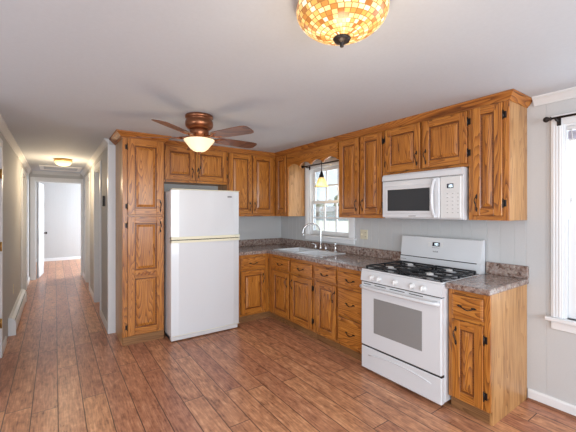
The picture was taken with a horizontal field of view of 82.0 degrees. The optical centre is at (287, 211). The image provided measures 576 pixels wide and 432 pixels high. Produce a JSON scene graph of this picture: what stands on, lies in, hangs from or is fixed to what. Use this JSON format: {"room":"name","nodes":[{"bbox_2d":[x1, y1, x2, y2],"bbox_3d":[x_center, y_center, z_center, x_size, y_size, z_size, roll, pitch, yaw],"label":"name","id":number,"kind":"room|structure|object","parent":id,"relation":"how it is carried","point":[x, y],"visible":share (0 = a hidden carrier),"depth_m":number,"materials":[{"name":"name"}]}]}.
{"room":"kitchen","nodes":[
{"label":"kitchen","id":0,"kind":"room"},
{"bbox_2d":[0,132,28,339],"bbox_3d":[-4.707,0.285,3.986,2.240,2.260,5.350,0,0,-35],"label":"wall","id":1,"kind":"structure","parent":0,"point":[12,165],"depth_m":4.06,"materials":[{"name":"paint"}]},
{"bbox_2d":[0,138,2,357],"bbox_3d":[-2.573,0.358,2.871,0.166,2.115,0.920,0,0,-35],"label":"door","id":2,"kind":"structure","parent":1,"relation":"in","point":[1,140],"depth_m":3.20,"materials":[{"name":"white paint"}]},
{"bbox_2d":[0,114,31,173],"bbox_3d":[-3.784,-0.814,4.666,0.052,0.062,5.300,0,0,-35],"label":"trim","id":3,"kind":"structure","parent":1,"relation":"attached to","point":[4,129],"depth_m":3.88,"materials":[{"name":"paint"}]},
{"bbox_2d":[3,276,29,352],"bbox_3d":[-4.071,1.373,5.039,0.013,0.085,4.320,0,0,-35],"label":"baseboard","id":4,"kind":"structure","parent":1,"relation":"attached to","point":[28,280],"depth_m":3.47,"materials":[{"name":"white paint"}]},
{"bbox_2d":[8,289,26,335],"bbox_3d":[-3.653,1.314,4.496,0.070,0.203,1.750,0,0,-35],"label":"baseboard heater","id":5,"kind":"object","parent":1,"relation":"attached to","point":[15,315],"visible":0.99,"depth_m":4.09,"materials":[{"name":"white paint"}]},
{"bbox_2d":[21,167,26,289],"bbox_3d":[-4.525,0.358,5.600,0.116,2.115,1.030,0,0,-35],"label":"door","id":6,"kind":"structure","parent":1,"relation":"in","point":[23,173],"depth_m":5.95,"materials":[{"name":"white paint"}]},
{"bbox_2d":[29,172,82,275],"bbox_3d":[-4.902,0.285,7.181,5.600,2.260,0.100,0,0,-35],"label":"wall","id":7,"kind":"structure","parent":0,"point":[30,174],"depth_m":6.91,"materials":[{"name":"paint"}]},
{"bbox_2d":[32,171,79,175],"bbox_3d":[-4.927,-0.814,7.071,0.840,0.062,0.052,0,0,-35],"label":"trim","id":8,"kind":"structure","parent":7,"relation":"attached to","point":[33,172],"depth_m":7.05,"materials":[{"name":"paint"}]},
{"bbox_2d":[30,177,82,279],"bbox_3d":[-5.166,0.348,7.422,0.934,2.135,0.829,0,0,-35],"label":"door","id":9,"kind":"structure","parent":7,"relation":"in","point":[40,187],"depth_m":6.99,"materials":[{"name":"white paint"}]},
{"bbox_2d":[36,182,80,258],"bbox_3d":[-6.660,0.285,9.680,5.600,2.260,0.110,0,0,-35],"label":"wall","id":10,"kind":"structure","parent":0,"point":[62,201],"depth_m":9.65,"materials":[{"name":"grey paint"}]},
{"bbox_2d":[36,256,80,261],"bbox_3d":[-6.604,1.373,9.644,5.450,0.085,0.013,0,0,-35],"label":"baseboard","id":11,"kind":"structure","parent":10,"relation":"attached to","point":[75,257],"depth_m":9.65,"materials":[{"name":"white paint"}]},
{"bbox_2d":[83,148,106,320],"bbox_3d":[-3.304,0.285,5.677,0.100,2.260,4.200,0,0,-35],"label":"wall","id":12,"kind":"structure","parent":0,"point":[103,157],"depth_m":4.48,"materials":[{"name":"paint"}]},
{"bbox_2d":[85,173,89,285],"bbox_3d":[-3.777,0.358,6.334,0.116,2.115,0.930,0,0,-35],"label":"door","id":13,"kind":"structure","parent":12,"relation":"in","point":[87,178],"depth_m":6.62,"materials":[{"name":"white paint"}]},
{"bbox_2d":[81,139,108,175],"bbox_3d":[-3.338,-0.814,5.592,0.052,0.062,4.300,0,0,-35],"label":"trim","id":14,"kind":"structure","parent":12,"relation":"attached to","point":[105,142],"depth_m":4.72,"materials":[{"name":"paint"}]},
{"bbox_2d":[83,272,107,332],"bbox_3d":[-3.322,1.373,5.603,0.013,0.085,4.300,0,0,-35],"label":"baseboard","id":15,"kind":"structure","parent":12,"relation":"attached to","point":[104,321],"depth_m":4.36,"materials":[{"name":"white paint"}]},
{"bbox_2d":[94,160,100,314],"bbox_3d":[-2.755,0.358,4.883,0.116,2.115,0.920,0,0,-35],"label":"door","id":16,"kind":"structure","parent":12,"relation":"in","point":[97,169],"depth_m":5.17,"materials":[{"name":"white paint"}]},
{"bbox_2d":[102,196,104,205],"bbox_3d":[-2.343,-0.135,4.204,0.024,0.130,0.085,0,0,-35],"label":"thermostat","id":17,"kind":"object","parent":12,"relation":"attached to","point":[103,197],"visible":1,"depth_m":4.17,"materials":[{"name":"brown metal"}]},
{"bbox_2d":[109,140,280,239],"bbox_3d":[-1.122,0.285,4.583,2.410,2.260,0.100,0,0,-35],"label":"wall","id":18,"kind":"structure","parent":0,"point":[250,227],"depth_m":4.96,"materials":[{"name":"grey paint"}]},
{"bbox_2d":[107,144,115,333],"bbox_3d":[-2.071,0.318,3.884,0.078,2.195,0.072,0,0,-35],"label":"trim","id":19,"kind":"structure","parent":18,"relation":"attached to","point":[111,149],"depth_m":3.86,"materials":[{"name":"white paint"}]},
{"bbox_2d":[164,145,227,185],"bbox_3d":[-1.221,-0.595,4.228,0.855,0.480,0.366,0,0,-35],"label":"upper cabinet","id":20,"kind":"object","parent":18,"relation":"attached to","point":[181,165],"visible":0.85,"depth_m":4.10,"materials":[{"name":"brown wood"}]},
{"bbox_2d":[218,152,274,215],"bbox_3d":[-0.568,-0.386,4.688,0.747,0.898,0.366,0,0,-35],"label":"upper cabinet","id":21,"kind":"object","parent":18,"relation":"attached to","point":[253,176],"visible":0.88,"depth_m":4.57,"materials":[{"name":"brown wood"}]},
{"bbox_2d":[0,0,575,173],"bbox_3d":[-2.505,-0.895,3.794,5.820,0.100,14.600,0,0,-35],"label":"ceiling","id":22,"kind":"structure","parent":0,"point":[74,73],"depth_m":1.91,"materials":[{"name":"paint"}]},
{"bbox_2d":[39,165,81,171],"bbox_3d":[-4.408,-0.836,6.428,0.660,0.018,0.700,0,0,-35],"label":"attic hatch","id":23,"kind":"object","parent":22,"relation":"attached to","point":[42,167],"visible":1,"depth_m":6.43,"materials":[{"name":"white paint"}]},
{"bbox_2d":[54,158,72,165],"bbox_3d":[-3.607,-0.789,5.317,0.252,0.111,0.252,0,0,-35],"label":"ceiling light","id":24,"kind":"object","parent":22,"relation":"attached to","point":[59,161],"visible":1,"depth_m":5.24,"materials":[{"name":"yellow glass"}]},
{"bbox_2d":[132,112,256,171],"bbox_3d":[-0.759,-0.595,2.948,1.094,0.500,1.125,0,0,-35],"label":"ceiling fan","id":25,"kind":"object","parent":22,"relation":"hanging from","point":[199,124],"visible":1,"depth_m":2.83,"materials":[{"name":"orange metal"}]},
{"bbox_2d":[314,161,328,186],"bbox_3d":[0.423,-0.580,4.185,0.185,0.530,0.185,0,0,-13],"label":"pendant light","id":26,"kind":"object","parent":22,"relation":"hanging from","point":[321,182],"visible":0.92,"depth_m":4.15,"materials":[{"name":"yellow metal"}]},
{"bbox_2d":[296,0,389,47],"bbox_3d":[0.215,-0.751,1.324,0.366,0.188,0.366,0,0,-35],"label":"ceiling light","id":27,"kind":"object","parent":22,"relation":"attached to","point":[340,23],"visible":1,"depth_m":1.25,"materials":[{"name":"yellow glass"}]},
{"bbox_2d":[0,259,575,431],"bbox_3d":[-2.505,1.445,3.794,5.820,0.060,14.600,0,0,-35],"label":"floor","id":28,"kind":"structure","parent":0,"point":[61,370],"depth_m":2.67,"materials":[{"name":"brown wood"}]},
{"bbox_2d":[109,129,171,345],"bbox_3d":[-1.686,0.286,3.771,0.556,2.258,0.552,0,0,-35],"label":"pantry cabinet","id":29,"kind":"object","parent":28,"relation":"on","point":[139,161],"visible":0.98,"depth_m":3.58,"materials":[{"name":"brown wood"}]},
{"bbox_2d":[164,188,239,341],"bbox_3d":[-1.100,0.582,4.032,0.808,1.667,0.706,0,0,-35],"label":"refrigerator","id":30,"kind":"object","parent":28,"relation":"on","point":[201,227],"visible":0.98,"depth_m":3.72,"materials":[{"name":"white metal"}]},
{"bbox_2d":[238,253,269,323],"bbox_3d":[-0.587,0.981,4.500,0.520,0.868,0.650,0,0,-35],"label":"base cabinet","id":31,"kind":"object","parent":28,"relation":"on","point":[253,269],"visible":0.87,"depth_m":4.26,"materials":[{"name":"brown wood"}]},
{"bbox_2d":[269,254,317,339],"bbox_3d":[0.227,0.981,4.191,0.647,0.868,0.985,0,0,-35],"label":"base cabinet","id":32,"kind":"object","parent":28,"relation":"on","point":[291,280],"visible":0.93,"depth_m":3.93,"materials":[{"name":"brown wood"}]},
{"bbox_2d":[239,238,400,270],"bbox_3d":[0.104,0.478,3.991,1.083,0.135,2.276,0,0,-35],"label":"countertop","id":33,"kind":"structure","parent":32,"relation":"on","point":[354,258],"depth_m":3.90,"materials":[{"name":"stone"}]},
{"bbox_2d":[274,247,344,256],"bbox_3d":[0.251,0.583,4.193,0.493,0.175,0.846,0,0,-35],"label":"sink","id":34,"kind":"object","parent":33,"relation":"in","point":[307,251],"visible":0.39,"depth_m":4.21,"materials":[{"name":"ceramic"}]},
{"bbox_2d":[302,223,328,250],"bbox_3d":[0.352,0.321,4.277,0.194,0.348,0.322,0,0,-35],"label":"faucet","id":35,"kind":"object","parent":33,"relation":"on","point":[305,226],"visible":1,"depth_m":4.29,"materials":[{"name":"silver metal"}]},
{"bbox_2d":[314,262,340,350],"bbox_3d":[0.617,0.981,3.636,0.648,0.868,0.365,0,0,-35],"label":"base cabinet","id":36,"kind":"object","parent":28,"relation":"on","point":[325,276],"visible":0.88,"depth_m":3.45,"materials":[{"name":"brown wood"}]},
{"bbox_2d":[338,267,361,360],"bbox_3d":[0.829,0.981,3.335,0.647,0.868,0.365,0,0,-35],"label":"base cabinet","id":37,"kind":"object","parent":28,"relation":"on","point":[349,280],"visible":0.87,"depth_m":3.17,"materials":[{"name":"brown wood"}]},
{"bbox_2d":[359,235,484,404],"bbox_3d":[1.119,0.825,2.839,0.708,1.180,0.761,0,0,-35],"label":"gas range","id":38,"kind":"object","parent":28,"relation":"on","point":[405,302],"visible":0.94,"depth_m":2.67,"materials":[{"name":"white metal"}]},
{"bbox_2d":[362,260,479,284],"bbox_3d":[1.110,0.501,2.832,0.565,0.043,0.761,0,0,-35],"label":"cooktop","id":39,"kind":"object","parent":38,"relation":"in","point":[423,272],"depth_m":2.75,"materials":[{"name":"metal"}]},
{"bbox_2d":[449,284,526,425],"bbox_3d":[1.464,0.981,2.434,0.648,0.868,0.279,0,0,-35],"label":"base cabinet","id":40,"kind":"object","parent":28,"relation":"on","point":[488,334],"visible":0.96,"depth_m":2.28,"materials":[{"name":"brown wood"}]},
{"bbox_2d":[446,262,528,295],"bbox_3d":[1.473,0.478,2.434,0.636,0.135,0.294,0,0,-35],"label":"countertop","id":41,"kind":"structure","parent":40,"relation":"on","point":[499,277],"depth_m":2.43,"materials":[{"name":"stone"}]},
{"bbox_2d":[281,98,575,404],"bbox_3d":[-0.178,0.285,5.431,0.110,2.260,14.400,0,0,-35],"label":"wall","id":42,"kind":"structure","parent":0,"point":[551,353],"depth_m":2.48,"materials":[{"name":"grey paint"}]},
{"bbox_2d":[275,155,304,215],"bbox_3d":[-0.072,-0.386,4.871,0.309,0.898,0.634,0,0,-35],"label":"upper cabinet","id":43,"kind":"object","parent":42,"relation":"attached to","point":[290,182],"visible":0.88,"depth_m":4.63,"materials":[{"name":"brown wood"}]},
{"bbox_2d":[239,238,400,260],"bbox_3d":[0.104,0.458,3.991,1.083,0.095,2.276,0,0,-35],"label":"backsplash","id":44,"kind":"structure","parent":42,"relation":"attached to","point":[371,252],"depth_m":4.23,"materials":[{"name":"stone"}]},
{"bbox_2d":[304,157,356,244],"bbox_3d":[0.553,-0.154,4.348,0.160,1.091,0.997,0,0,-35],"label":"window","id":45,"kind":"structure","parent":42,"relation":"in","point":[311,176],"depth_m":4.48,"materials":[{"name":"white paint"}]},
{"bbox_2d":[301,160,338,169],"bbox_3d":[0.487,-0.614,4.280,0.086,0.066,0.952,0,0,-35],"label":"curtain rod","id":46,"kind":"object","parent":45,"relation":"attached to","point":[308,166],"visible":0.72,"depth_m":4.38,"materials":[{"name":"brown metal"}]},
{"bbox_2d":[164,89,532,156],"bbox_3d":[0.170,-0.814,3.173,1.598,0.058,3.244,0,0,-41],"label":"crown molding","id":47,"kind":"structure","parent":42,"relation":"attached to","point":[513,95],"depth_m":3.02,"materials":[{"name":"brown wood"}]},
{"bbox_2d":[339,131,384,217],"bbox_3d":[0.852,-0.386,3.535,0.344,0.898,0.631,0,0,-35],"label":"upper cabinet","id":48,"kind":"object","parent":42,"relation":"attached to","point":[361,159],"visible":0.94,"depth_m":3.41,"materials":[{"name":"brown wood"}]},
{"bbox_2d":[287,142,338,168],"bbox_3d":[0.280,-0.686,4.125,0.021,0.195,0.988,0,0,-35],"label":"valance","id":49,"kind":"object","parent":48,"relation":"attached to","point":[324,152],"visible":1,"depth_m":4.05,"materials":[{"name":"brown wood"}]},
{"bbox_2d":[360,230,367,239],"bbox_3d":[0.874,0.263,3.824,0.018,0.110,0.110,0,0,-35],"label":"wall outlet","id":50,"kind":"object","parent":42,"relation":"attached to","point":[363,233],"visible":1,"depth_m":3.82,"materials":[{"name":"beige plastic"}]},
{"bbox_2d":[384,110,470,174],"bbox_3d":[1.276,-0.592,2.951,0.366,0.485,0.814,0,0,-35],"label":"upper cabinet","id":51,"kind":"object","parent":42,"relation":"attached to","point":[442,142],"visible":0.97,"depth_m":2.80,"materials":[{"name":"brown wood"}]},
{"bbox_2d":[382,167,468,219],"bbox_3d":[1.235,-0.140,2.916,0.433,0.414,0.740,0,0,-35],"label":"microwave oven","id":52,"kind":"object","parent":51,"relation":"attached to","point":[440,194],"visible":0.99,"depth_m":2.73,"materials":[{"name":"white plastic"}]},
{"bbox_2d":[469,100,526,220],"bbox_3d":[1.582,-0.386,2.517,0.366,0.898,0.278,0,0,-35],"label":"upper cabinet","id":53,"kind":"object","parent":42,"relation":"attached to","point":[497,131],"visible":0.96,"depth_m":2.41,"materials":[{"name":"brown wood"}]},
{"bbox_2d":[486,262,528,278],"bbox_3d":[1.720,0.458,2.608,0.031,0.095,0.294,0,0,-35],"label":"backsplash","id":54,"kind":"structure","parent":42,"relation":"attached to","point":[511,270],"depth_m":2.58,"materials":[{"name":"stone"}]},
{"bbox_2d":[527,388,575,419],"bbox_3d":[2.843,1.373,1.018,0.027,0.085,3.605,0,0,-35],"label":"baseboard","id":55,"kind":"structure","parent":42,"relation":"attached to","point":[567,409],"depth_m":2.37,"materials":[{"name":"white paint"}]},
{"bbox_2d":[532,86,575,106],"bbox_3d":[2.828,-0.814,1.016,0.052,0.062,3.518,0,0,-35],"label":"trim","id":56,"kind":"structure","parent":42,"relation":"attached to","point":[569,93],"depth_m":2.35,"materials":[{"name":"paint"}]},
{"bbox_2d":[544,111,575,333],"bbox_3d":[2.235,0.076,1.960,0.160,1.521,1.141,0,0,-35],"label":"window","id":57,"kind":"structure","parent":42,"relation":"in","point":[558,322],"depth_m":2.33,"materials":[{"name":"white paint"}]},
{"bbox_2d":[543,113,575,125],"bbox_3d":[2.186,-0.638,1.867,0.086,0.066,1.232,0,0,-35],"label":"curtain rod","id":58,"kind":"object","parent":57,"relation":"attached to","point":[557,119],"visible":1,"depth_m":2.31,"materials":[{"name":"brown metal"}]},
{"bbox_2d":[567,125,575,201],"bbox_3d":[2.218,-0.331,1.948,0.046,0.532,0.910,0,0,-35],"label":"window blind","id":59,"kind":"object","parent":57,"relation":"attached to","point":[571,134],"visible":1,"depth_m":2.29,"materials":[{"name":"white plastic"}]},
{"label":"outside","id":60,"kind":"structure","parent":0,"visible":0},
{"bbox_2d":[317,220,347,231],"bbox_3d":[28.479,2.090,86.500,139.700,0.150,220.000,0,0,-35],"label":"ground","id":61,"kind":"structure","parent":60,"point":[330,225],"depth_m":48.48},
{"bbox_2d":[317,206,347,220],"bbox_3d":[9.509,0.365,80.180,7.400,3.300,11.500,0,0,-35],"label":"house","id":62,"kind":"structure","parent":61,"relation":"on","point":[330,210],"depth_m":76.04,"materials":[{"name":"white"}]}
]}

